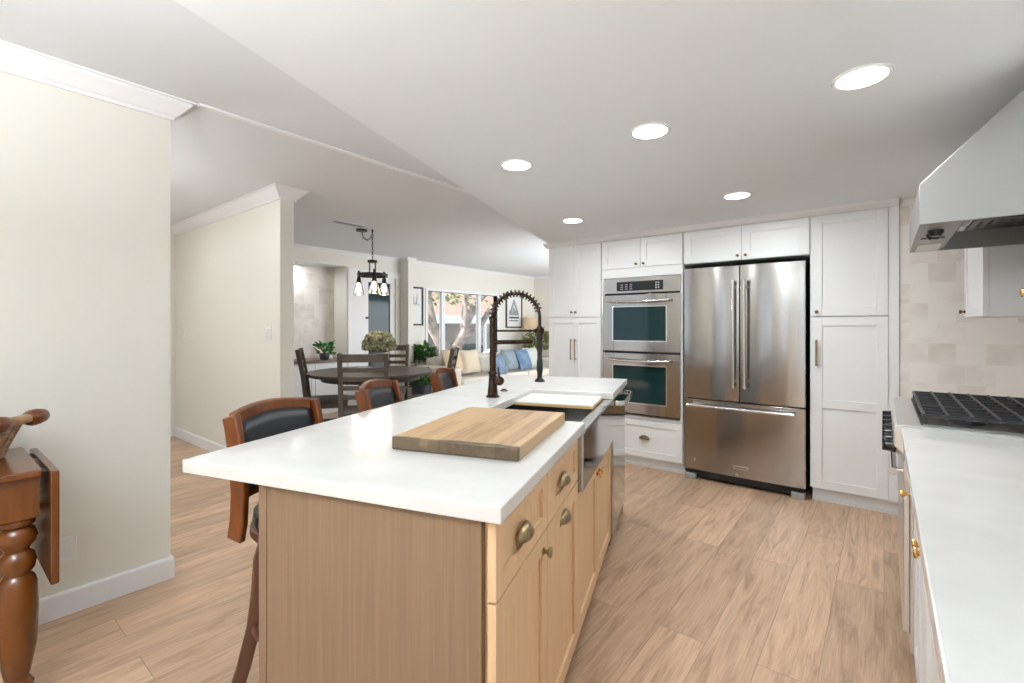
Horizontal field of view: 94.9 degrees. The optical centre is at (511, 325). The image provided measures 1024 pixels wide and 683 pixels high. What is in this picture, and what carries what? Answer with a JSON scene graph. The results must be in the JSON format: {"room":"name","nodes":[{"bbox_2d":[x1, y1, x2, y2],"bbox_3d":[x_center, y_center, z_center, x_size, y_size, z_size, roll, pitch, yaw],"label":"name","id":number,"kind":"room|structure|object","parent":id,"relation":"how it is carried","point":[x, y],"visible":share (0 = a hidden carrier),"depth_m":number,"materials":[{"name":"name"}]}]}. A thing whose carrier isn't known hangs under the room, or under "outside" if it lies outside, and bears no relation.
{"room":"kitchen","nodes":[
{"label":"kitchen","id":0,"kind":"room"},
{"bbox_2d":[0,71,169,598],"bbox_3d":[-2.979,0.070,0.957,0.120,2.440,3.803,0,0,38],"label":"wall","id":1,"kind":"structure","parent":0,"point":[85,180],"depth_m":2.17,"materials":[{"name":"beige paint"}]},
{"bbox_2d":[60,534,76,563],"bbox_3d":[-1.993,1.000,2.100,0.008,0.116,0.070,0,0,38],"label":"wall outlet","id":2,"kind":"object","parent":1,"relation":"attached to","point":[68,545],"visible":0.8,"depth_m":2.10,"materials":[{"name":"white plastic"}]},
{"bbox_2d":[61,551,70,557],"bbox_3d":[-1.991,1.020,2.099,0.004,0.032,0.032,0,0,38],"label":"socket","id":3,"kind":"object","parent":2,"relation":"attached to","point":[64,554],"depth_m":2.10,"materials":[{"name":"white plastic"}]},
{"bbox_2d":[61,542,70,548],"bbox_3d":[-1.991,0.980,2.099,0.004,0.032,0.032,0,0,38],"label":"socket","id":4,"kind":"object","parent":2,"relation":"attached to","point":[64,545],"depth_m":2.10,"materials":[{"name":"white plastic"}]},
{"bbox_2d":[0,40,195,122],"bbox_3d":[-2.952,-1.103,0.992,0.296,0.095,3.891,0,0,38],"label":"trim","id":5,"kind":"structure","parent":1,"relation":"attached to","point":[16,60],"depth_m":2.12,"materials":[{"name":"white paint"}]},
{"bbox_2d":[38,554,174,624],"bbox_3d":[-2.975,1.236,0.963,0.148,0.108,3.817,0,0,38],"label":"baseboard","id":6,"kind":"structure","parent":1,"relation":"attached to","point":[64,603],"depth_m":2.19,"materials":[{"name":"white paint"}]},
{"bbox_2d":[176,199,293,446],"bbox_3d":[-2.897,0.070,4.751,2.560,2.440,0.115,0,0,38],"label":"wall","id":7,"kind":"structure","parent":0,"point":[235,274],"depth_m":4.49,"materials":[{"name":"beige paint"}]},
{"bbox_2d":[174,427,226,451],"bbox_3d":[-2.891,1.236,4.747,2.574,0.108,0.143,0,0,38],"label":"baseboard","id":8,"kind":"structure","parent":7,"relation":"attached to","point":[203,443],"depth_m":5.03,"materials":[{"name":"white paint"}]},
{"bbox_2d":[170,183,308,235],"bbox_3d":[-2.862,-1.103,4.724,2.648,0.095,0.291,0,0,38],"label":"trim","id":9,"kind":"structure","parent":7,"relation":"attached to","point":[273,192],"depth_m":4.29,"materials":[{"name":"white paint"}]},
{"bbox_2d":[265,326,271,339],"bbox_3d":[-2.097,0.060,4.038,0.116,0.116,0.010,0,0,38],"label":"wall switch","id":10,"kind":"object","parent":7,"relation":"attached to","point":[268,329],"visible":1,"depth_m":4.02,"materials":[{"name":"white plastic"}]},
{"bbox_2d":[0,0,576,276],"bbox_3d":[-0.616,-1.200,4.346,8.040,0.100,12.250,0,0,38],"label":"ceiling","id":11,"kind":"structure","parent":0,"point":[216,159],"depth_m":3.04,"materials":[{"name":"white paint"}]},
{"bbox_2d":[329,220,366,227],"bbox_3d":[-1.839,-1.146,5.282,0.120,0.008,0.400,0,0,38],"label":"ceiling vent","id":12,"kind":"object","parent":11,"relation":"in","point":[332,221],"visible":1,"depth_m":5.25,"materials":[{"name":"white metal"}]},
{"bbox_2d":[353,229,388,295],"bbox_3d":[-1.643,-0.762,5.621,0.418,0.780,0.408,0,0,38],"label":"chandelier","id":13,"kind":"object","parent":11,"relation":"hanging from","point":[374,288],"visible":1,"depth_m":5.58,"materials":[{"name":"grey metal"}]},
{"bbox_2d":[372,269,376,279],"bbox_3d":[-1.595,-0.587,5.445,0.060,0.147,0.060,0,0,38],"label":"socket","id":14,"kind":"object","parent":13,"relation":"attached to","point":[374,273],"depth_m":5.43,"materials":[{"name":"grey metal"}]},
{"bbox_2d":[294,264,333,358],"bbox_3d":[-3.522,0.070,6.620,0.060,2.440,2.310,0,0,38],"label":"wall niche","id":15,"kind":"object","parent":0,"point":[313,285],"depth_m":7.17,"materials":[{"name":"paint"}]},
{"bbox_2d":[294,262,337,267],"bbox_3d":[-3.425,-0.945,6.517,0.220,0.050,2.230,0,0,38],"label":"trim","id":16,"kind":"structure","parent":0,"point":[295,262],"depth_m":7.15,"materials":[{"name":"white paint"}]},
{"bbox_2d":[334,267,341,356],"bbox_3d":[-2.715,0.185,7.415,0.219,2.210,0.061,0,0,38],"label":"wall","id":17,"kind":"structure","parent":0,"point":[337,271],"depth_m":7.39,"materials":[{"name":"beige paint"}]},
{"bbox_2d":[170,231,533,436],"bbox_3d":[-3.266,0.070,6.443,0.120,2.440,12.050,0,0,38],"label":"wall","id":18,"kind":"structure","parent":0,"point":[424,276],"depth_m":8.37,"materials":[{"name":"beige paint"}]},
{"bbox_2d":[294,244,416,261],"bbox_3d":[-2.738,-1.124,6.798,0.268,0.052,3.293,0,0,38],"label":"trim","id":19,"kind":"structure","parent":18,"relation":"attached to","point":[299,246],"depth_m":7.29,"materials":[{"name":"white paint"}]},
{"bbox_2d":[348,268,364,405],"bbox_3d":[-2.437,0.195,7.374,0.025,2.190,0.300,0,0,38],"label":"trim","id":20,"kind":"structure","parent":18,"relation":"attached to","point":[356,303],"depth_m":7.33,"materials":[{"name":"white paint"}]},
{"bbox_2d":[365,278,394,365],"bbox_3d":[-2.171,0.245,7.738,0.110,2.090,0.600,0,0,38],"label":"door","id":21,"kind":"structure","parent":18,"relation":"in","point":[379,310],"depth_m":7.78,"materials":[{"name":"white paint"}]},
{"bbox_2d":[365,270,400,278],"bbox_3d":[-2.129,-0.850,7.768,0.020,0.100,0.700,0,0,38],"label":"trim","id":22,"kind":"structure","parent":18,"relation":"attached to","point":[392,275],"depth_m":7.89,"materials":[{"name":"white paint"}]},
{"bbox_2d":[395,279,400,385],"bbox_3d":[-1.942,0.245,8.003,0.020,2.090,0.100,0,0,38],"label":"trim","id":23,"kind":"structure","parent":18,"relation":"attached to","point":[397,281],"depth_m":8.00,"materials":[{"name":"beige paint"}]},
{"bbox_2d":[413,287,422,324],"bbox_3d":[-1.709,-0.350,8.290,0.030,0.680,0.360,0,0,38],"label":"framed print","id":24,"kind":"object","parent":18,"relation":"attached to","point":[417,291],"visible":0.63,"depth_m":8.34,"materials":[{"name":"white paper"}]},
{"bbox_2d":[425,288,498,357],"bbox_3d":[-0.954,-0.035,9.325,0.150,1.310,2.060,0,0,38],"label":"window","id":25,"kind":"structure","parent":18,"relation":"in","point":[453,319],"depth_m":9.23,"materials":[{"name":"glass"}]},
{"bbox_2d":[413,261,548,279],"bbox_3d":[0.804,-1.124,8.476,3.740,0.052,3.810,0,0,38],"label":"trim","id":26,"kind":"structure","parent":18,"relation":"attached to","point":[414,262],"depth_m":9.50,"materials":[{"name":"white paint"}]},
{"bbox_2d":[505,293,521,327],"bbox_3d":[0.048,-0.345,10.509,0.030,0.770,0.580,0,0,38],"label":"framed print","id":27,"kind":"object","parent":18,"relation":"attached to","point":[513,306],"visible":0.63,"depth_m":10.50,"materials":[{"name":"white paper"}]},
{"bbox_2d":[400,261,412,400],"bbox_3d":[-1.799,0.070,8.024,0.220,2.440,0.110,0,0,38],"label":"wall","id":28,"kind":"structure","parent":0,"point":[406,267],"depth_m":7.97,"materials":[{"name":"beige paint"}]},
{"bbox_2d":[0,412,916,682],"bbox_3d":[-0.616,1.330,4.346,8.040,0.080,12.250,0,0,38],"label":"floor","id":29,"kind":"structure","parent":0,"point":[700,579],"depth_m":2.19,"materials":[{"name":"brown wood"}]},
{"bbox_2d":[0,447,59,682],"bbox_3d":[-2.087,0.890,1.388,0.495,0.800,1.026,0,0,38],"label":"table","id":30,"kind":"object","parent":29,"relation":"on","point":[29,483],"visible":1,"depth_m":1.60,"materials":[{"name":"brown wood"}]},
{"bbox_2d":[0,409,49,458],"bbox_3d":[-2.043,0.405,1.685,0.515,0.173,0.302,0,0,-10],"label":"wicker basket","id":31,"kind":"object","parent":30,"relation":"on","point":[9,426],"visible":1,"depth_m":1.73,"materials":[{"name":"brown wicker"}]},
{"bbox_2d":[222,397,323,682],"bbox_3d":[-0.734,0.787,1.724,0.445,1.016,0.420,0,0,19],"label":"bar stool","id":32,"kind":"object","parent":29,"relation":"on","point":[257,420],"visible":0.34,"depth_m":1.62,"materials":[{"name":"brown wood"}]},
{"bbox_2d":[252,503,258,529],"bbox_3d":[-0.722,0.649,1.720,0.402,0.082,0.402,0,0,19],"label":"seat cushion","id":33,"kind":"object","parent":32,"relation":"on","point":[255,519],"depth_m":1.59,"materials":[{"name":"black leather"}]},
{"bbox_2d":[294,357,346,413],"bbox_3d":[-3.304,0.890,6.479,0.440,0.800,2.060,0,0,38],"label":"base cabinet","id":34,"kind":"object","parent":29,"relation":"on","point":[317,387],"visible":0.19,"depth_m":6.83,"materials":[{"name":"white wood"}]},
{"bbox_2d":[312,340,335,359],"bbox_3d":[-2.692,0.345,6.755,0.359,0.289,0.339,0,0,38],"label":"potted plant","id":35,"kind":"object","parent":34,"relation":"on","point":[323,356],"visible":1,"depth_m":6.71,"materials":[{"name":"green plant"}]},
{"bbox_2d":[259,485,484,682],"bbox_3d":[-0.355,0.848,1.128,0.639,0.884,0.043,0,0,21],"label":"island end panel","id":36,"kind":"object","parent":29,"relation":"on","point":[359,592],"visible":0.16,"depth_m":1.10,"materials":[{"name":"brown wood"}]},
{"bbox_2d":[355,379,401,412],"bbox_3d":[-0.522,0.787,2.394,0.445,1.016,0.420,0,0,8],"label":"bar stool","id":37,"kind":"object","parent":29,"relation":"on","point":[376,393],"visible":0.23,"depth_m":2.43,"materials":[{"name":"brown wood"}]},
{"bbox_2d":[267,474,552,682],"bbox_3d":[-0.264,0.849,1.283,0.686,0.882,0.406,0,0,20],"label":"base cabinet","id":38,"kind":"object","parent":29,"relation":"on","point":[516,552],"visible":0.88,"depth_m":1.14,"materials":[{"name":"brown wood"}]},
{"bbox_2d":[183,374,626,524],"bbox_3d":[-0.059,0.388,2.282,0.956,0.036,2.474,0,0,20],"label":"countertop","id":39,"kind":"structure","parent":38,"relation":"on","point":[351,457],"depth_m":1.28,"materials":[{"name":"white stone"}]},
{"bbox_2d":[392,407,564,461],"bbox_3d":[-0.079,0.350,1.603,0.400,0.040,0.554,0,0,20],"label":"board","id":40,"kind":"object","parent":39,"relation":"on","point":[479,432],"visible":1,"depth_m":1.45,"materials":[{"name":"brown wood"}]},
{"bbox_2d":[486,290,544,397],"bbox_3d":[0.018,0.090,2.439,0.309,0.561,0.102,0,0,0],"label":"spring faucet","id":41,"kind":"object","parent":39,"relation":"on","point":[494,380],"visible":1,"depth_m":2.44,"materials":[{"name":"brown metal"}]},
{"bbox_2d":[505,399,613,491],"bbox_3d":[0.186,0.518,2.288,0.500,0.223,0.902,0,0,20],"label":"farmhouse sink","id":42,"kind":"object","parent":39,"relation":"in","point":[598,435],"visible":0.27,"depth_m":2.17,"materials":[{"name":"silver metal"}]},
{"bbox_2d":[505,399,603,421],"bbox_3d":[0.160,0.518,2.298,0.445,0.223,0.902,0,0,20],"label":"basin","id":43,"kind":"object","parent":42,"relation":"in","point":[571,414],"depth_m":2.68,"materials":[{"name":"silver metal"}]},
{"bbox_2d":[514,393,602,408],"bbox_3d":[0.256,0.398,2.513,0.406,0.017,0.324,0,0,20],"label":"board","id":44,"kind":"object","parent":42,"relation":"on","point":[534,399],"visible":1,"depth_m":2.46,"materials":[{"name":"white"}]},
{"bbox_2d":[408,367,431,395],"bbox_3d":[-1.389,0.942,7.213,0.446,0.695,0.479,0,0,38],"label":"potted plant","id":45,"kind":"object","parent":29,"relation":"on","point":[424,387],"visible":0.41,"depth_m":7.08,"materials":[{"name":"green plant"}]},
{"bbox_2d":[430,367,457,392],"bbox_3d":[-0.296,0.787,3.120,0.445,1.016,0.420,0,0,8],"label":"bar stool","id":46,"kind":"object","parent":29,"relation":"on","point":[442,378],"visible":0.21,"depth_m":3.17,"materials":[{"name":"brown wood"}]},
{"bbox_2d":[416,352,548,392],"bbox_3d":[-0.295,0.895,8.715,0.900,0.790,3.160,0,0,38],"label":"sofa","id":47,"kind":"object","parent":29,"relation":"on","point":[432,362],"visible":0.26,"depth_m":8.31,"materials":[{"name":"beige fabric"}]},
{"bbox_2d":[441,350,462,372],"bbox_3d":[-0.974,0.590,7.760,0.222,0.413,0.440,0,0,33],"label":"throw pillow","id":48,"kind":"object","parent":47,"relation":"on","point":[445,353],"visible":0.41,"depth_m":7.66,"materials":[{"name":"beige fabric"}]},
{"bbox_2d":[434,356,471,373],"bbox_3d":[-1.000,0.675,8.131,0.220,0.350,0.850,0,0,38],"label":"cushion","id":49,"kind":"object","parent":47,"relation":"on","point":[438,361],"depth_m":7.79,"materials":[{"name":"beige fabric"}]},
{"bbox_2d":[459,349,481,373],"bbox_3d":[-0.710,0.600,7.997,0.420,0.394,0.217,0,0,-43],"label":"throw pillow","id":50,"kind":"object","parent":47,"relation":"on","point":[470,360],"visible":0.94,"depth_m":7.92,"materials":[{"name":"beige fabric"}]},
{"bbox_2d":[461,373,488,384],"bbox_3d":[-0.764,0.915,7.945,0.660,0.150,0.870,0,0,38],"label":"seat cushion","id":51,"kind":"object","parent":47,"relation":"on","point":[467,378],"depth_m":7.75,"materials":[{"name":"beige fabric"}]},
{"bbox_2d":[478,352,499,371],"bbox_3d":[-0.446,0.675,8.831,0.220,0.350,0.850,0,0,38],"label":"cushion","id":52,"kind":"object","parent":47,"relation":"on","point":[484,359],"depth_m":8.60,"materials":[{"name":"beige fabric"}]},
{"bbox_2d":[489,354,506,375],"bbox_3d":[-0.233,0.670,8.117,0.218,0.350,0.380,0,0,27],"label":"throw pillow","id":53,"kind":"object","parent":47,"relation":"on","point":[500,362],"visible":0.62,"depth_m":8.05,"materials":[{"name":"blue fabric"}]},
{"bbox_2d":[474,370,527,374],"bbox_3d":[-0.210,0.915,8.645,0.660,0.150,0.870,0,0,38],"label":"seat cushion","id":54,"kind":"object","parent":47,"relation":"on","point":[509,372],"depth_m":8.60,"materials":[{"name":"beige fabric"}]},
{"bbox_2d":[500,349,518,369],"bbox_3d":[-0.042,0.620,8.680,0.212,0.376,0.400,0,0,38],"label":"throw pillow","id":55,"kind":"object","parent":47,"relation":"on","point":[509,356],"visible":0.91,"depth_m":8.60,"materials":[{"name":"fabric"}]},
{"bbox_2d":[515,349,531,369],"bbox_3d":[0.219,0.630,8.881,0.219,0.372,0.400,0,0,33],"label":"throw pillow","id":56,"kind":"object","parent":47,"relation":"on","point":[524,361],"visible":1,"depth_m":8.77,"materials":[{"name":"blue fabric"}]},
{"bbox_2d":[521,347,536,366],"bbox_3d":[0.377,0.620,9.241,0.217,0.394,0.420,0,0,44],"label":"throw pillow","id":57,"kind":"object","parent":47,"relation":"on","point":[532,352],"visible":0.5,"depth_m":9.19,"materials":[{"name":"grey fabric"}]},
{"bbox_2d":[511,367,548,375],"bbox_3d":[0.344,0.915,9.345,0.660,0.150,0.870,0,0,38],"label":"seat cushion","id":58,"kind":"object","parent":47,"relation":"on","point":[533,371],"depth_m":9.08,"materials":[{"name":"beige fabric"}]},
{"bbox_2d":[546,439,577,682],"bbox_3d":[-0.123,0.849,1.682,0.684,0.882,0.440,0,0,20],"label":"base cabinet","id":59,"kind":"object","parent":29,"relation":"on","point":[562,484],"visible":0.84,"depth_m":1.56,"materials":[{"name":"brown wood"}]},
{"bbox_2d":[549,242,602,377],"bbox_3d":[0.802,0.240,4.953,0.630,2.100,0.656,0,0,38],"label":"pantry cabinet","id":60,"kind":"object","parent":29,"relation":"on","point":[575,272],"visible":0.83,"depth_m":4.71,"materials":[{"name":"white paint"}]},
{"bbox_2d":[578,444,610,636],"bbox_3d":[0.104,0.964,2.318,0.686,0.653,0.910,0,0,20],"label":"base cabinet","id":61,"kind":"object","parent":29,"relation":"on","point":[594,503],"visible":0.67,"depth_m":2.13,"materials":[{"name":"brown wood"}]},
{"bbox_2d":[608,387,632,545],"bbox_3d":[0.413,0.851,3.023,0.677,0.878,0.610,0,0,20],"label":"dishwasher","id":62,"kind":"object","parent":29,"relation":"on","point":[618,443],"visible":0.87,"depth_m":2.83,"materials":[{"name":"silver"}]},
{"bbox_2d":[602,232,692,473],"bbox_3d":[1.354,0.240,4.523,0.770,2.100,0.646,0,0,38],"label":"tall cabinet","id":63,"kind":"object","parent":29,"relation":"on","point":[650,441],"visible":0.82,"depth_m":4.23,"materials":[{"name":"white paint"}]},
{"bbox_2d":[602,274,680,419],"bbox_3d":[1.323,0.183,4.479,0.739,1.263,0.675,0,0,38],"label":"double wall oven","id":64,"kind":"object","parent":63,"relation":"in","point":[641,316],"visible":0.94,"depth_m":4.22,"materials":[{"name":"silver metal"}]},
{"bbox_2d":[684,260,809,499],"bbox_3d":[1.984,0.399,3.949,0.885,1.782,0.704,0,0,38],"label":"refrigerator","id":65,"kind":"object","parent":29,"relation":"on","point":[747,327],"visible":1,"depth_m":3.69,"materials":[{"name":"silver metal"}]},
{"bbox_2d":[810,206,898,515],"bbox_3d":[2.588,0.240,3.552,0.510,2.100,0.677,0,0,38],"label":"tall cabinet","id":66,"kind":"object","parent":29,"relation":"on","point":[854,256],"visible":1,"depth_m":3.32,"materials":[{"name":"white paint"}]},
{"bbox_2d":[899,489,917,682],"bbox_3d":[1.581,0.849,1.439,0.607,0.882,0.260,0,0,38],"label":"base cabinet","id":67,"kind":"object","parent":29,"relation":"on","point":[902,493],"visible":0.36,"depth_m":1.66,"materials":[{"name":"white paint"}]},
{"bbox_2d":[912,538,939,682],"bbox_3d":[1.249,0.849,1.007,0.591,0.882,0.830,0,0,38],"label":"base cabinet","id":68,"kind":"object","parent":29,"relation":"on","point":[928,672],"visible":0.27,"depth_m":1.26,"materials":[{"name":"white paint"}]},
{"bbox_2d":[882,391,1023,653],"bbox_3d":[1.918,0.804,1.901,0.661,0.971,0.858,0,0,38],"label":"gas range","id":69,"kind":"object","parent":29,"relation":"on","point":[998,416],"visible":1,"depth_m":1.77,"materials":[{"name":"silver metal"}]},
{"bbox_2d":[887,451,909,632],"bbox_3d":[1.698,0.815,2.076,0.064,0.630,0.844,0,0,38],"label":"oven","id":70,"kind":"object","parent":69,"relation":"in","point":[903,483],"depth_m":1.74,"materials":[{"name":"silver metal"}]},
{"bbox_3d":[0.570,0.990,10.517,0.640,0.600,0.640,0,0,38],"label":"end table","id":71,"kind":"object","parent":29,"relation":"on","visible":0},
{"bbox_2d":[523,317,536,347],"bbox_3d":[0.406,0.250,10.583,0.320,0.880,0.320,0,0,38],"label":"table lamp","id":72,"kind":"object","parent":71,"relation":"on","point":[529,323],"visible":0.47,"depth_m":10.46,"materials":[{"name":"beige fabric"}]},
{"bbox_2d":[521,327,548,349],"bbox_3d":[0.570,0.349,10.241,0.750,0.683,0.754,0,0,25],"label":"houseplant","id":73,"kind":"object","parent":71,"relation":"on","point":[545,341],"visible":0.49,"depth_m":10.12,"materials":[{"name":"green plant"}]},
{"bbox_3d":[-1.651,1.286,5.649,2.400,0.008,2.450,0,0,38],"label":"dining rug","id":74,"kind":"object","parent":29,"relation":"on","visible":0},
{"bbox_2d":[295,348,347,421],"bbox_3d":[-2.126,0.766,5.281,0.531,1.034,0.450,0,0,-20],"label":"dining chair","id":75,"kind":"object","parent":74,"relation":"on","point":[326,401],"visible":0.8,"depth_m":5.12,"materials":[{"name":"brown wood"}]},
{"bbox_2d":[337,353,388,417],"bbox_3d":[-1.423,0.766,4.558,0.450,1.034,0.531,0,0,-13],"label":"dining chair","id":76,"kind":"object","parent":74,"relation":"on","point":[344,411],"visible":0.59,"depth_m":4.33,"materials":[{"name":"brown wood"}]},
{"bbox_2d":[305,366,432,385],"bbox_3d":[-1.658,0.907,5.559,1.440,0.754,1.440,0,0,38],"label":"dining table","id":77,"kind":"object","parent":74,"relation":"on","point":[400,373],"visible":0.24,"depth_m":5.25,"materials":[{"name":"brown wood"}]},
{"bbox_2d":[361,330,397,367],"bbox_3d":[-1.586,0.289,5.614,0.405,0.477,0.427,0,0,38],"label":"hydrangea arrangement","id":78,"kind":"object","parent":77,"relation":"on","point":[377,342],"visible":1,"depth_m":5.50,"materials":[{"name":"green plant"}]},
{"bbox_2d":[388,344,408,399],"bbox_3d":[-1.631,0.766,6.187,0.450,1.034,0.531,0,0,0],"label":"dining chair","id":79,"kind":"object","parent":74,"relation":"on","point":[404,389],"visible":0.27,"depth_m":6.38,"materials":[{"name":"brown wood"}]},
{"bbox_2d":[407,347,458,399],"bbox_3d":[-0.891,0.766,5.358,0.531,1.034,0.450,0,0,0],"label":"dining chair","id":80,"kind":"object","parent":74,"relation":"on","point":[453,356],"visible":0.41,"depth_m":5.30,"materials":[{"name":"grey wood"}]},
{"bbox_3d":[-1.529,1.020,8.123,0.300,0.540,0.300,0,0,38],"label":"plant stand","id":81,"kind":"object","parent":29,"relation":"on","visible":0},
{"bbox_2d":[411,340,437,365],"bbox_3d":[-1.514,0.494,8.129,0.559,0.512,0.548,0,0,38],"label":"potted plant","id":82,"kind":"object","parent":81,"relation":"on","point":[419,352],"visible":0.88,"depth_m":8.03,"materials":[{"name":"green plant"}]},
{"bbox_3d":[0.707,0.849,0.301,0.565,0.882,0.950,0,0,38],"label":"base cabinet","id":83,"kind":"object","parent":29,"relation":"on","visible":0},
{"bbox_2d":[901,427,1023,682],"bbox_3d":[0.477,0.388,0.032,0.608,0.036,3.843,0,0,38],"label":"countertop","id":84,"kind":"structure","parent":83,"relation":"on","point":[967,490],"depth_m":0.79,"materials":[{"name":"white stone"}]},
{"bbox_2d":[534,279,548,355],"bbox_3d":[2.025,0.070,10.003,4.000,2.440,0.100,0,0,38],"label":"wall","id":85,"kind":"structure","parent":0,"point":[541,286],"depth_m":10.96,"materials":[{"name":"beige paint"}]},
{"bbox_2d":[175,0,1023,243],"bbox_3d":[-0.440,-0.999,1.145,3.491,0.298,7.250,0,0,38],"label":"ceiling","id":86,"kind":"structure","parent":0,"point":[746,96],"depth_m":1.70,"materials":[{"name":"white paint"}]},
{"bbox_2d":[197,103,471,194],"bbox_3d":[0.906,-1.145,5.628,0.035,0.013,8.150,0,0,38],"label":"trim","id":87,"kind":"structure","parent":86,"relation":"attached to","point":[200,105],"depth_m":2.93,"materials":[{"name":"white paint"}]},
{"bbox_2d":[500,159,532,170],"bbox_3d":[0.025,-0.847,2.480,0.175,0.006,0.175,0,0,38],"label":"recessed light","id":88,"kind":"object","parent":86,"relation":"in","point":[513,164],"visible":1,"depth_m":2.47,"materials":[{"name":"white plastic"}]},
{"bbox_2d":[562,218,583,222],"bbox_3d":[0.489,-0.847,3.784,0.175,0.006,0.175,0,0,38],"label":"recessed light","id":89,"kind":"object","parent":86,"relation":"in","point":[568,220],"visible":1,"depth_m":3.76,"materials":[{"name":"white plastic"}]},
{"bbox_2d":[629,122,670,139],"bbox_3d":[0.602,-0.847,2.049,0.175,0.006,0.175,0,0,38],"label":"recessed light","id":90,"kind":"object","parent":86,"relation":"in","point":[647,131],"visible":1,"depth_m":2.04,"materials":[{"name":"white plastic"}]},
{"bbox_2d":[723,192,751,199],"bbox_3d":[1.466,-0.847,3.061,0.175,0.006,0.175,0,0,38],"label":"recessed light","id":91,"kind":"object","parent":86,"relation":"in","point":[736,195],"visible":1,"depth_m":3.04,"materials":[{"name":"white plastic"}]},
{"bbox_2d":[831,63,894,90],"bbox_3d":[1.194,-0.847,1.605,0.175,0.006,0.175,0,0,38],"label":"recessed light","id":92,"kind":"object","parent":86,"relation":"in","point":[868,75],"visible":1,"depth_m":1.60,"materials":[{"name":"white plastic"}]},
{"bbox_2d":[583,207,886,244],"bbox_3d":[2.155,0.070,4.390,3.450,2.440,0.080,0,0,38],"label":"wall","id":93,"kind":"structure","parent":0,"point":[885,207],"depth_m":4.33,"materials":[{"name":"beige paint"}]},
{"bbox_2d":[684,217,809,267],"bbox_3d":[2.023,-0.670,3.994,0.925,0.280,0.646,0,0,38],"label":"upper cabinet","id":94,"kind":"object","parent":93,"relation":"attached to","point":[783,240],"visible":1,"depth_m":3.75,"materials":[{"name":"white paint"}]},
{"bbox_2d":[899,198,1023,397],"bbox_3d":[2.878,0.220,3.014,0.608,2.140,0.100,0,0,38],"label":"tiled wall","id":95,"kind":"structure","parent":0,"point":[942,350],"depth_m":3.02,"materials":[{"name":"tile"}]},
{"bbox_2d":[543,198,898,248],"bbox_3d":[1.463,-0.829,4.024,2.860,0.042,0.057,0,0,38],"label":"trim","id":96,"kind":"structure","parent":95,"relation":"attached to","point":[895,201],"depth_m":3.74,"materials":[{"name":"white paint"}]},
{"bbox_3d":[2.422,-0.230,1.973,0.029,1.240,2.100,0,0,38],"label":"wall","id":97,"kind":"structure","parent":0,"visible":0},
{"bbox_2d":[910,89,1023,252],"bbox_3d":[1.944,-0.595,1.847,0.555,0.506,0.830,0,0,38],"label":"range hood","id":98,"kind":"object","parent":97,"relation":"attached to","point":[974,198],"visible":1,"depth_m":1.62,"materials":[{"name":"silver metal"}]},
{"bbox_2d":[915,243,941,251],"bbox_3d":[1.931,-0.363,2.183,0.080,0.004,0.220,0,0,38],"label":"lamp","id":99,"kind":"object","parent":98,"relation":"on","point":[933,246],"depth_m":2.16,"materials":[{"name":"white plastic"}]},
{"bbox_2d":[959,244,1023,317],"bbox_3d":[2.490,-0.446,2.346,0.324,0.802,0.630,0,0,38],"label":"upper cabinet","id":100,"kind":"object","parent":97,"relation":"attached to","point":[994,276],"visible":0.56,"depth_m":2.16,"materials":[{"name":"white paint"}]},
{"bbox_2d":[1020,288,1023,296],"bbox_3d":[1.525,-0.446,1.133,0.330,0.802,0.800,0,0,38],"label":"cabinet knob","id":101,"kind":"object","parent":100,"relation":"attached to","point":[1021,289],"visible":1,"depth_m":1.44,"materials":[{"name":"gold metal"}]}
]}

